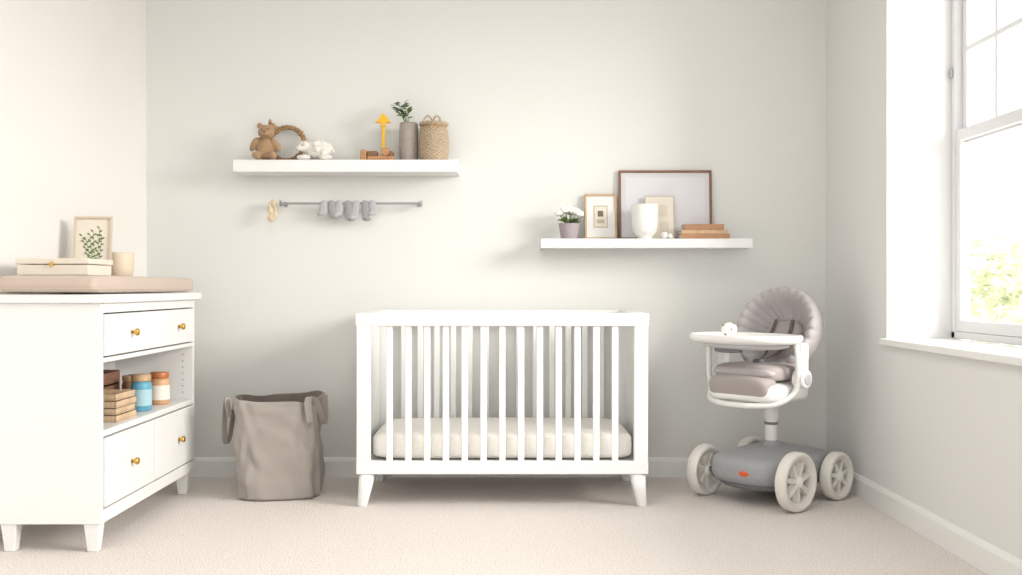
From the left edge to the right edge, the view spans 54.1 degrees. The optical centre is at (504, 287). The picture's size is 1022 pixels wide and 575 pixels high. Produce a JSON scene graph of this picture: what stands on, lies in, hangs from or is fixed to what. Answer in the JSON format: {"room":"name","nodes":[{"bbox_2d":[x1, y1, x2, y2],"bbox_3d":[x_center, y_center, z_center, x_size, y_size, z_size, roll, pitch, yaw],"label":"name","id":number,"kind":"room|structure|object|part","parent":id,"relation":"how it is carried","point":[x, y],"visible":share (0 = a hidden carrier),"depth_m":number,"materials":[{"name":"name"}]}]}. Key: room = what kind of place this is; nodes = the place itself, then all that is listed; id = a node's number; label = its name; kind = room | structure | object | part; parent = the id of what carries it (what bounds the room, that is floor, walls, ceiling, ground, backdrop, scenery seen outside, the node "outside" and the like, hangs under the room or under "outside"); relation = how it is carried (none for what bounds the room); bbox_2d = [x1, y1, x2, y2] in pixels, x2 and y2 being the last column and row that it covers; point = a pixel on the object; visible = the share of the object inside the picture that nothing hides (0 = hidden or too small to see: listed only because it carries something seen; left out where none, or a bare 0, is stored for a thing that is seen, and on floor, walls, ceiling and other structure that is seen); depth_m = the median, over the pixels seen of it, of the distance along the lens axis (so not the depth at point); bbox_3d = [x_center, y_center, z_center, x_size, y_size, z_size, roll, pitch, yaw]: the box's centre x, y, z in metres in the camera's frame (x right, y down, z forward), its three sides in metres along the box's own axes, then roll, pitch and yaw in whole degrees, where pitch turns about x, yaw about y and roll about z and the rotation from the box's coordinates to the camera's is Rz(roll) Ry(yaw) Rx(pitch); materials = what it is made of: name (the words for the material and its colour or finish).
{"room":"children's room","nodes":[
{"label":"children's room","id":0,"kind":"room"},
{"bbox_2d":[0,0,146,293],"bbox_3d":[-2.215,-0.370,2.190,0.119,2.740,6.022,0,0,6],"label":"wall","id":1,"kind":"structure","parent":0,"point":[73,73],"depth_m":4.42,"materials":[{"name":"white paint"}]},
{"bbox_2d":[0,524,34,538],"bbox_3d":[-2.147,0.929,2.189,0.016,0.102,6.010,0,0,6],"label":"baseboard","id":2,"kind":"structure","parent":1,"relation":"attached to","point":[24,526],"depth_m":4.05,"materials":[{"name":"white wood"}]},
{"bbox_2d":[147,0,825,456],"bbox_3d":[0.050,-0.370,5.240,4.500,2.740,0.120,0,0,0],"label":"wall","id":3,"kind":"structure","parent":0,"point":[543,103],"depth_m":5.18,"materials":[{"name":"white paint"}]},
{"bbox_2d":[233,160,459,175],"bbox_3d":[-0.795,-0.607,5.080,1.122,0.061,0.199,0,0,0],"label":"floating shelf","id":4,"kind":"object","parent":3,"relation":"attached to","point":[242,167],"visible":1,"depth_m":4.98,"materials":[{"name":"white paint"}]},
{"bbox_2d":[250,123,280,159],"bbox_3d":[-1.201,-0.732,5.017,0.160,0.190,0.114,0,0,0],"label":"plush bear","id":5,"kind":"object","parent":4,"relation":"on","point":[266,148],"visible":0.98,"depth_m":5.00},
{"bbox_2d":[268,119,305,159],"bbox_3d":[-1.120,-0.753,5.143,0.202,0.226,0.052,0,0,0],"label":"ring","id":6,"kind":"object","parent":4,"relation":"on","point":[277,129],"visible":0.48,"depth_m":5.14,"materials":[{"name":"brown wood"}]},
{"bbox_2d":[295,140,334,159],"bbox_3d":[-0.955,-0.690,5.047,0.190,0.106,0.112,0,0,0],"label":"lamb","id":7,"kind":"object","parent":4,"relation":"on","point":[314,149],"visible":0.99,"depth_m":5.01,"materials":[{"name":"white fabric"}]},
{"bbox_2d":[360,147,394,159],"bbox_3d":[-0.641,-0.669,5.030,0.167,0.064,0.060,0,0,0],"label":"toy","id":8,"kind":"object","parent":4,"relation":"on","point":[387,154],"visible":0.93,"depth_m":5.00,"materials":[{"name":"brown wood"}]},
{"bbox_2d":[376,113,390,155],"bbox_3d":[-0.618,-0.762,5.085,0.078,0.249,0.040,0,0,0],"label":"toy","id":9,"kind":"object","parent":4,"relation":"on","point":[383,119],"visible":0.62,"depth_m":5.07,"materials":[{"name":"orange paint"}]},
{"bbox_3d":[-0.618,-0.746,5.085,0.016,0.193,0.014,0,0,0],"label":"stem","id":10,"kind":"part","parent":9,"relation":"part of","materials":[{"name":"orange paint"}]},
{"bbox_2d":[392,100,417,159],"bbox_3d":[-0.509,-0.798,5.073,0.136,0.322,0.096,0,0,-19],"label":"vase","id":11,"kind":"object","parent":4,"relation":"on","point":[408,131],"visible":0.88,"depth_m":5.04,"materials":[{"name":"ceramic"}]},
{"bbox_2d":[418,115,448,159],"bbox_3d":[-0.360,-0.750,5.060,0.158,0.224,0.158,0,0,0],"label":"wicker basket","id":12,"kind":"object","parent":4,"relation":"on","point":[433,143],"visible":0.96,"depth_m":5.00,"materials":[{"name":"wicker"}]},
{"bbox_2d":[279,200,421,206],"bbox_3d":[-0.789,-0.430,5.141,0.728,0.034,0.076,0,0,0],"label":"wall rail","id":13,"kind":"object","parent":3,"relation":"attached to","point":[285,204],"visible":1,"depth_m":5.12,"materials":[{"name":"silver metal"}]},
{"bbox_2d":[267,199,277,221],"bbox_3d":[-1.189,-0.394,5.118,0.052,0.121,0.032,0,0,0],"label":"toy","id":14,"kind":"object","parent":13,"relation":"hanging from","point":[272,215],"visible":1,"depth_m":5.11,"materials":[{"name":"beige"}]},
{"bbox_2d":[317,200,376,220],"bbox_3d":[-0.806,-0.392,5.116,0.306,0.108,0.041,0,0,0],"label":"socks","id":15,"kind":"object","parent":13,"relation":"attached to","point":[335,210],"visible":1,"depth_m":5.10,"materials":[{"name":"grey fabric"}]},
{"bbox_3d":[-0.789,-0.430,5.120,0.722,0.011,0.011,0,0,0],"label":"rod","id":16,"kind":"part","parent":13,"relation":"part of","materials":[{"name":"silver metal"}]},
{"bbox_2d":[190,457,700,476],"bbox_3d":[-0.096,0.929,5.172,3.521,0.102,0.016,0,0,0],"label":"baseboard","id":17,"kind":"structure","parent":3,"relation":"attached to","point":[203,466],"depth_m":5.16,"materials":[{"name":"white wood"}]},
{"bbox_2d":[540,239,752,248],"bbox_3d":[0.707,-0.221,5.080,1.056,0.047,0.199,0,0,0],"label":"floating shelf","id":18,"kind":"object","parent":3,"relation":"attached to","point":[544,243],"visible":1,"depth_m":4.98,"materials":[{"name":"white paint"}]},
{"bbox_2d":[554,205,583,238],"bbox_3d":[0.325,-0.330,5.071,0.152,0.172,0.144,0,0,0],"label":"potted flowers","id":19,"kind":"object","parent":18,"relation":"on","point":[569,229],"visible":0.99,"depth_m":5.03,"materials":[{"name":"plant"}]},
{"bbox_3d":[0.325,-0.284,5.070,0.106,0.080,0.106,0,0,0],"label":"pot","id":20,"kind":"part","parent":19,"relation":"part of","materials":[{"name":"grey"}]},
{"bbox_2d":[584,194,616,238],"bbox_3d":[0.492,-0.363,5.144,0.165,0.237,0.050,0,0,0],"label":"framed print","id":21,"kind":"object","parent":18,"relation":"on","point":[600,210],"visible":0.89,"depth_m":5.14,"materials":[{"name":"brown wood"}]},
{"bbox_3d":[0.414,-0.363,5.144,0.010,0.218,0.047,0,0,0],"label":"frame","id":22,"kind":"part","parent":21,"relation":"part of","materials":[{"name":"brown wood"}]},
{"bbox_3d":[0.492,-0.476,5.161,0.165,0.012,0.017,0,0,0],"label":"frame","id":23,"kind":"part","parent":21,"relation":"part of","materials":[{"name":"brown wood"}]},
{"bbox_3d":[0.492,-0.251,5.128,0.165,0.012,0.017,0,0,0],"label":"frame","id":24,"kind":"part","parent":21,"relation":"part of","materials":[{"name":"brown wood"}]},
{"bbox_3d":[0.570,-0.363,5.144,0.010,0.218,0.047,0,0,0],"label":"frame","id":25,"kind":"part","parent":21,"relation":"part of","materials":[{"name":"brown wood"}]},
{"bbox_2d":[631,203,657,238],"bbox_3d":[0.702,-0.331,5.022,0.136,0.172,0.136,0,0,0],"label":"ceramic cup","id":26,"kind":"object","parent":18,"relation":"on","point":[644,216],"visible":0.99,"depth_m":4.97,"materials":[{"name":"white ceramic"}]},
{"bbox_2d":[645,196,674,238],"bbox_3d":[0.792,-0.357,5.116,0.150,0.225,0.032,0,0,0],"label":"card","id":27,"kind":"object","parent":18,"relation":"on","point":[666,217],"visible":0.66,"depth_m":5.12,"materials":[{"name":"beige paper"}]},
{"bbox_3d":[0.865,-0.357,5.116,0.004,0.217,0.031,0,0,0],"label":"frame","id":28,"kind":"part","parent":27,"relation":"part of","materials":[{"name":"beige"}]},
{"bbox_2d":[618,170,711,238],"bbox_3d":[0.826,-0.425,5.155,0.480,0.360,0.038,0,0,0],"label":"framed print","id":29,"kind":"object","parent":18,"relation":"on","point":[691,190],"visible":0.66,"depth_m":5.16,"materials":[{"name":"white paper"}]},
{"bbox_3d":[0.592,-0.425,5.155,0.012,0.336,0.036,0,0,0],"label":"frame","id":30,"kind":"part","parent":29,"relation":"part of","materials":[{"name":"brown wood"}]},
{"bbox_3d":[0.826,-0.251,5.144,0.480,0.013,0.016,0,0,0],"label":"frame","id":31,"kind":"part","parent":29,"relation":"part of","materials":[{"name":"brown wood"}]},
{"bbox_3d":[0.826,-0.598,5.166,0.480,0.013,0.016,0,0,0],"label":"frame","id":32,"kind":"part","parent":29,"relation":"part of","materials":[{"name":"brown wood"}]},
{"bbox_3d":[1.060,-0.425,5.155,0.012,0.336,0.036,0,0,0],"label":"frame","id":33,"kind":"part","parent":29,"relation":"part of","materials":[{"name":"brown wood"}]},
{"bbox_2d":[661,232,672,238],"bbox_3d":[0.808,-0.262,5.025,0.056,0.035,0.062,0,0,38],"label":"wooden beads","id":34,"kind":"object","parent":18,"relation":"on","point":[664,235],"visible":0.99,"depth_m":5.01,"materials":[{"name":"white wood"}]},
{"bbox_2d":[677,224,729,238],"bbox_3d":[1.001,-0.281,5.054,0.242,0.073,0.131,0,0,0],"label":"book stack","id":35,"kind":"object","parent":18,"relation":"on","point":[689,231],"visible":0.92,"depth_m":5.00,"materials":[{"name":"beige"}]},
{"bbox_2d":[0,477,987,574],"bbox_3d":[-0.335,1.030,2.240,4.730,0.100,6.080,0,0,0],"label":"floor","id":36,"kind":"structure","parent":0,"point":[407,525],"depth_m":4.00,"materials":[{"name":"carpet"}]},
{"bbox_2d":[0,293,200,551],"bbox_3d":[-1.665,0.502,4.255,0.419,0.955,1.170,0,0,0],"label":"dresser","id":37,"kind":"object","parent":36,"relation":"on","point":[60,463],"visible":0.99,"depth_m":3.69,"materials":[{"name":"white paint"}]},
{"bbox_3d":[-1.837,0.927,3.725,0.057,0.106,0.057,0,0,0],"label":"leg","id":38,"kind":"part","parent":37,"relation":"part of","materials":[{"name":"white paint"}]},
{"bbox_3d":[-1.530,0.927,3.725,0.057,0.106,0.057,0,0,0],"label":"leg","id":39,"kind":"part","parent":37,"relation":"part of","materials":[{"name":"white paint"}]},
{"bbox_2d":[0,275,192,292],"bbox_3d":[-1.683,-0.012,4.245,0.382,0.070,1.176,0,0,0],"label":"changing pad","id":40,"kind":"object","parent":37,"relation":"on","point":[15,283],"visible":1,"depth_m":3.69,"materials":[{"name":"beige fabric"}]},
{"bbox_2d":[15,258,112,275],"bbox_3d":[-1.720,-0.079,3.912,0.280,0.064,0.247,0,0,0],"label":"box","id":41,"kind":"object","parent":40,"relation":"on","point":[34,266],"visible":0.98,"depth_m":3.80,"materials":[{"name":"beige"}]},
{"bbox_3d":[-1.720,-0.100,3.915,0.280,0.022,0.240,0,0,0],"label":"lid","id":42,"kind":"part","parent":41,"relation":"part of","materials":[{"name":"beige"}]},
{"bbox_2d":[72,216,112,265],"bbox_3d":[-1.789,-0.178,4.337,0.160,0.262,0.045,0,0,-6],"label":"print","id":43,"kind":"object","parent":40,"relation":"on","point":[92,235],"visible":0.84,"depth_m":4.34,"materials":[{"name":"beige paper"}]},
{"bbox_3d":[-1.863,-0.178,4.329,0.010,0.242,0.043,0,0,-6],"label":"frame","id":44,"kind":"part","parent":43,"relation":"part of","materials":[{"name":"beige wood"}]},
{"bbox_3d":[-1.790,-0.303,4.351,0.160,0.011,0.017,0,0,-6],"label":"frame","id":45,"kind":"part","parent":43,"relation":"part of","materials":[{"name":"beige wood"}]},
{"bbox_3d":[-1.714,-0.178,4.344,0.010,0.242,0.043,0,0,-6],"label":"frame","id":46,"kind":"part","parent":43,"relation":"part of","materials":[{"name":"beige wood"}]},
{"bbox_2d":[111,252,133,275],"bbox_3d":[-1.715,-0.101,4.450,0.124,0.108,0.124,0,0,0],"label":"ceramic cup","id":47,"kind":"object","parent":40,"relation":"on","point":[123,262],"visible":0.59,"depth_m":4.40,"materials":[{"name":"beige ceramic"}]},
{"bbox_3d":[-1.866,0.454,4.245,0.012,0.792,1.066,0,0,0],"label":"panel","id":48,"kind":"part","parent":37,"relation":"part of","materials":[{"name":"white paint"}]},
{"bbox_2d":[103,389,135,421],"bbox_3d":[-1.637,0.476,4.035,0.225,0.109,0.210,0,0,0],"label":"wooden trays","id":49,"kind":"object","parent":37,"relation":"on","point":[118,404],"visible":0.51,"depth_m":4.00,"materials":[{"name":"brown wood"}]},
{"bbox_2d":[103,370,119,388],"bbox_3d":[-1.765,0.446,4.295,0.150,0.170,0.191,0,0,0],"label":"wooden crate","id":50,"kind":"object","parent":49,"relation":"on","point":[111,378],"visible":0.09,"depth_m":4.33,"materials":[{"name":"brown wood"}]},
{"bbox_2d":[121,375,131,388],"bbox_3d":[-1.660,0.461,4.440,0.081,0.140,0.081,0,0,0],"label":"storage jar","id":51,"kind":"object","parent":37,"relation":"on","point":[126,379],"visible":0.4,"depth_m":4.40,"materials":[{"name":"brown wood"}]},
{"bbox_3d":[-1.660,0.403,4.440,0.075,0.024,0.075,0,0,0],"label":"lid","id":52,"kind":"part","parent":51,"relation":"part of","materials":[{"name":"brown wood"}]},
{"bbox_3d":[-1.498,0.690,3.979,0.024,0.257,0.523,0,0,0],"label":"drawer","id":53,"kind":"part","parent":37,"relation":"part of","materials":[{"name":"white paint"}]},
{"bbox_3d":[-1.474,0.690,3.980,0.037,0.032,0.032,0,0,0],"label":"knob","id":54,"kind":"part","parent":37,"relation":"part of","materials":[{"name":"gold metal"}]},
{"bbox_3d":[-1.474,0.177,3.980,0.037,0.032,0.032,0,0,0],"label":"knob","id":55,"kind":"part","parent":37,"relation":"part of","materials":[{"name":"gold metal"}]},
{"bbox_2d":[130,374,151,411],"bbox_3d":[-1.570,0.453,4.315,0.089,0.155,0.089,0,0,0],"label":"storage jar","id":56,"kind":"object","parent":37,"relation":"on","point":[141,383],"visible":0.94,"depth_m":4.28,"materials":[{"name":"blue"}]},
{"bbox_3d":[-1.570,0.389,4.315,0.083,0.027,0.083,0,0,0],"label":"lid","id":57,"kind":"part","parent":56,"relation":"part of","materials":[{"name":"brown wood"}]},
{"bbox_3d":[-1.500,0.076,4.245,0.020,0.037,1.066,0,0,0],"label":"rail","id":58,"kind":"part","parent":37,"relation":"part of","materials":[{"name":"white paint"}]},
{"bbox_3d":[-1.498,0.178,4.245,0.024,0.156,1.054,0,0,0],"label":"drawer","id":59,"kind":"part","parent":37,"relation":"part of","materials":[{"name":"white paint"}]},
{"bbox_3d":[-1.501,0.850,4.245,0.022,0.050,1.066,0,0,0],"label":"rail","id":60,"kind":"part","parent":37,"relation":"part of","materials":[{"name":"white paint"}]},
{"bbox_2d":[150,371,169,404],"bbox_3d":[-1.575,0.458,4.560,0.089,0.145,0.089,0,0,0],"label":"storage jar","id":61,"kind":"object","parent":37,"relation":"on","point":[160,381],"visible":0.89,"depth_m":4.52,"materials":[{"name":"white"}]},
{"bbox_3d":[-1.575,0.398,4.560,0.083,0.025,0.083,0,0,0],"label":"lid","id":62,"kind":"part","parent":61,"relation":"part of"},
{"bbox_3d":[-1.498,0.690,4.511,0.024,0.257,0.523,0,0,0],"label":"drawer","id":63,"kind":"part","parent":37,"relation":"part of","materials":[{"name":"white paint"}]},
{"bbox_3d":[-1.474,0.690,4.550,0.037,0.032,0.032,0,0,0],"label":"knob","id":64,"kind":"part","parent":37,"relation":"part of","materials":[{"name":"gold metal"}]},
{"bbox_3d":[-1.474,0.177,4.550,0.037,0.032,0.032,0,0,0],"label":"knob","id":65,"kind":"part","parent":37,"relation":"part of","materials":[{"name":"gold metal"}]},
{"bbox_3d":[-1.530,0.927,4.750,0.057,0.106,0.057,0,0,0],"label":"leg","id":66,"kind":"part","parent":37,"relation":"part of","materials":[{"name":"white paint"}]},
{"bbox_2d":[221,390,327,500],"bbox_3d":[-1.084,0.740,4.767,0.478,0.476,0.423,0,0,0],"label":"laundry hamper","id":67,"kind":"object","parent":36,"relation":"on","point":[278,446],"visible":1,"depth_m":4.58,"materials":[{"name":"brown fabric"}]},
{"bbox_3d":[-1.293,0.622,4.717,0.061,0.231,0.243,0,0,0],"label":"handle","id":68,"kind":"part","parent":67,"relation":"part of","materials":[{"name":"fabric"}]},
{"bbox_3d":[-0.877,0.575,4.709,0.059,0.145,0.276,0,0,6],"label":"handle","id":69,"kind":"part","parent":67,"relation":"part of","materials":[{"name":"fabric"}]},
{"bbox_2d":[355,310,648,506],"bbox_3d":[-0.013,0.547,4.785,1.307,0.866,0.676,0,0,0],"label":"crib","id":70,"kind":"object","parent":36,"relation":"on","point":[555,444],"visible":1,"depth_m":4.46,"materials":[{"name":"white paint"}]},
{"bbox_3d":[-0.631,0.479,4.468,0.062,0.706,0.035,0,0,0],"label":"post","id":71,"kind":"part","parent":70,"relation":"part of","materials":[{"name":"white paint"}]},
{"bbox_3d":[-0.619,0.905,4.490,0.081,0.150,0.076,0,0,0],"label":"leg","id":72,"kind":"part","parent":70,"relation":"part of","materials":[{"name":"white paint"}]},
{"bbox_3d":[-0.647,0.478,4.785,0.022,0.668,0.570,0,0,0],"label":"panel","id":73,"kind":"part","parent":70,"relation":"part of","materials":[{"name":"white paint"}]},
{"bbox_3d":[-0.619,0.905,5.075,0.081,0.150,0.076,0,0,0],"label":"leg","id":74,"kind":"part","parent":70,"relation":"part of","materials":[{"name":"white paint"}]},
{"bbox_3d":[-0.631,0.479,5.103,0.062,0.706,0.035,0,0,0],"label":"post","id":75,"kind":"part","parent":70,"relation":"part of","materials":[{"name":"white paint"}]},
{"bbox_3d":[-0.013,0.143,4.468,1.307,0.058,0.041,0,0,0],"label":"rail","id":76,"kind":"part","parent":70,"relation":"part of","materials":[{"name":"white paint"}]},
{"bbox_3d":[-0.013,0.803,4.468,1.301,0.058,0.039,0,0,0],"label":"rail","id":77,"kind":"part","parent":70,"relation":"part of","materials":[{"name":"white paint"}]},
{"bbox_3d":[-0.013,0.143,5.103,1.307,0.058,0.041,0,0,0],"label":"rail","id":78,"kind":"part","parent":70,"relation":"part of","materials":[{"name":"white paint"}]},
{"bbox_3d":[-0.013,0.715,4.785,1.180,0.132,0.566,0,0,0],"label":"mattress","id":79,"kind":"part","parent":70,"relation":"part of","materials":[{"name":"white fabric"}]},
{"bbox_3d":[0.606,0.479,5.103,0.062,0.706,0.035,0,0,0],"label":"post","id":80,"kind":"part","parent":70,"relation":"part of","materials":[{"name":"white paint"}]},
{"bbox_3d":[0.594,0.905,5.075,0.081,0.150,0.076,0,0,0],"label":"leg","id":81,"kind":"part","parent":70,"relation":"part of","materials":[{"name":"white paint"}]},
{"bbox_3d":[0.622,0.478,4.785,0.022,0.668,0.570,0,0,0],"label":"panel","id":82,"kind":"part","parent":70,"relation":"part of","materials":[{"name":"white paint"}]},
{"bbox_3d":[0.594,0.905,4.490,0.081,0.150,0.076,0,0,0],"label":"leg","id":83,"kind":"part","parent":70,"relation":"part of","materials":[{"name":"white paint"}]},
{"bbox_3d":[0.606,0.479,4.468,0.062,0.706,0.035,0,0,0],"label":"post","id":84,"kind":"part","parent":70,"relation":"part of","materials":[{"name":"white paint"}]},
{"bbox_2d":[687,286,853,512],"bbox_3d":[1.206,0.486,4.629,0.715,0.987,0.546,0,0,-41],"label":"high chair","id":85,"kind":"object","parent":36,"relation":"on","point":[776,335],"visible":1,"depth_m":4.53,"materials":[{"name":"grey plastic"}]},
{"bbox_3d":[1.042,0.312,4.764,0.055,0.135,0.037,0,0,-41],"label":"arm","id":86,"kind":"part","parent":85,"relation":"part of","materials":[{"name":"white plastic"}]},
{"bbox_2d":[709,374,775,396],"bbox_3d":[1.067,0.442,4.502,0.123,0.120,0.316,0,0,-41],"label":"cushion","id":87,"kind":"object","parent":85,"relation":"on","point":[720,385],"depth_m":4.44,"materials":[{"name":"grey fabric"}]},
{"bbox_2d":[689,332,802,349],"bbox_3d":[1.079,0.243,4.514,0.464,0.067,0.487,0,0,0],"label":"tray","id":88,"kind":"object","parent":85,"relation":"on","point":[716,340],"depth_m":4.38,"materials":[{"name":"white plastic"}]},
{"bbox_3d":[1.082,0.389,4.496,0.464,0.293,0.165,0,0,41],"label":"seat frame","id":89,"kind":"part","parent":85,"relation":"part of","materials":[{"name":"white plastic"}]},
{"bbox_2d":[716,361,794,381],"bbox_3d":[1.177,0.383,4.598,0.330,0.080,0.336,0,0,-41],"label":"seat cushion","id":90,"kind":"object","parent":85,"relation":"on","point":[764,371],"depth_m":4.47,"materials":[{"name":"grey fabric"}]},
{"bbox_3d":[1.322,0.312,4.441,0.055,0.135,0.037,0,0,-41],"label":"arm","id":91,"kind":"part","parent":85,"relation":"part of","materials":[{"name":"white plastic"}]},
{"bbox_2d":[826,0,1021,559],"bbox_3d":[1.847,-0.370,2.190,0.365,2.740,5.980,0,0,0],"label":"wall","id":92,"kind":"structure","parent":0,"point":[941,433],"depth_m":4.36,"materials":[{"name":"white paint"}]},
{"bbox_2d":[850,472,1021,574],"bbox_3d":[1.657,0.929,2.190,0.016,0.102,5.980,0,0,0],"label":"baseboard","id":93,"kind":"structure","parent":92,"relation":"attached to","point":[990,559],"depth_m":3.79,"materials":[{"name":"white wood"}]},
{"bbox_2d":[879,338,1021,366],"bbox_3d":[1.792,0.237,3.125,0.309,0.030,2.510,0,0,0],"label":"window sill","id":94,"kind":"structure","parent":92,"relation":"attached to","point":[983,351],"depth_m":3.76,"materials":[{"name":"white"}]},
{"bbox_2d":[951,0,1021,345],"bbox_3d":[1.975,-0.610,3.130,0.060,1.660,2.460,0,0,0],"label":"window","id":95,"kind":"structure","parent":92,"relation":"in","point":[1014,117],"depth_m":4.29,"materials":[{"name":"white paint"}]},
{"bbox_2d":[949,69,952,77],"bbox_3d":[1.940,-0.930,4.344,0.015,0.040,0.012,0,0,0],"label":"latch","id":96,"kind":"object","parent":95,"relation":"attached to","point":[950,70],"visible":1,"depth_m":4.34,"materials":[{"name":"silver metal"}]},
{"bbox_3d":[1.962,-0.245,4.305,0.025,0.870,0.040,0,0,0],"label":"lower stile","id":97,"kind":"part","parent":95,"relation":"part of","materials":[{"name":"white wood"}]},
{"bbox_3d":[1.989,-1.010,4.305,0.022,0.780,0.040,0,0,0],"label":"upper stile","id":98,"kind":"part","parent":95,"relation":"part of","materials":[{"name":"white wood"}]},
{"bbox_3d":[1.975,0.205,3.130,0.060,0.030,2.460,0,0,0],"label":"frame","id":99,"kind":"part","parent":95,"relation":"part of","materials":[{"name":"white paint"}]},
{"bbox_3d":[1.962,0.165,3.743,0.025,0.050,1.085,0,0,0],"label":"bottom of the lower rail","id":100,"kind":"part","parent":95,"relation":"part of","materials":[{"name":"white wood"}]},
{"bbox_3d":[1.962,-0.655,3.743,0.025,0.050,1.085,0,0,0],"label":"rail","id":101,"kind":"part","parent":95,"relation":"part of","materials":[{"name":"white paint"}]},
{"bbox_3d":[1.989,-1.026,3.743,0.020,0.022,1.085,0,0,0],"label":"muntin","id":102,"kind":"part","parent":95,"relation":"part of","materials":[{"name":"white wood"}]},
{"bbox_3d":[1.989,-0.645,3.743,0.022,0.050,1.085,0,0,0],"label":"upper rail bottom","id":103,"kind":"part","parent":95,"relation":"part of","materials":[{"name":"white wood"}]},
{"bbox_3d":[1.989,-1.010,4.034,0.018,0.680,0.022,0,0,0],"label":"muntin","id":104,"kind":"part","parent":95,"relation":"part of","materials":[{"name":"white wood"}]},
{"label":"outside","id":105,"kind":"structure","parent":0,"visible":0},
{"bbox_2d":[971,316,1021,346],"bbox_3d":[21.100,1.730,27.000,37.800,0.100,66.000,0,0,0],"label":"lawn","id":106,"kind":"structure","parent":105,"point":[973,318],"depth_m":52.50,"materials":[{"name":"white"}]},
{"bbox_2d":[971,219,1021,345],"bbox_3d":[8.269,0.255,16.754,3.200,2.851,3.213,0,0,0],"label":"tree","id":107,"kind":"object","parent":106,"relation":"on","point":[985,278],"visible":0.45,"depth_m":16.57,"materials":[{"name":"green plant"}]}
]}

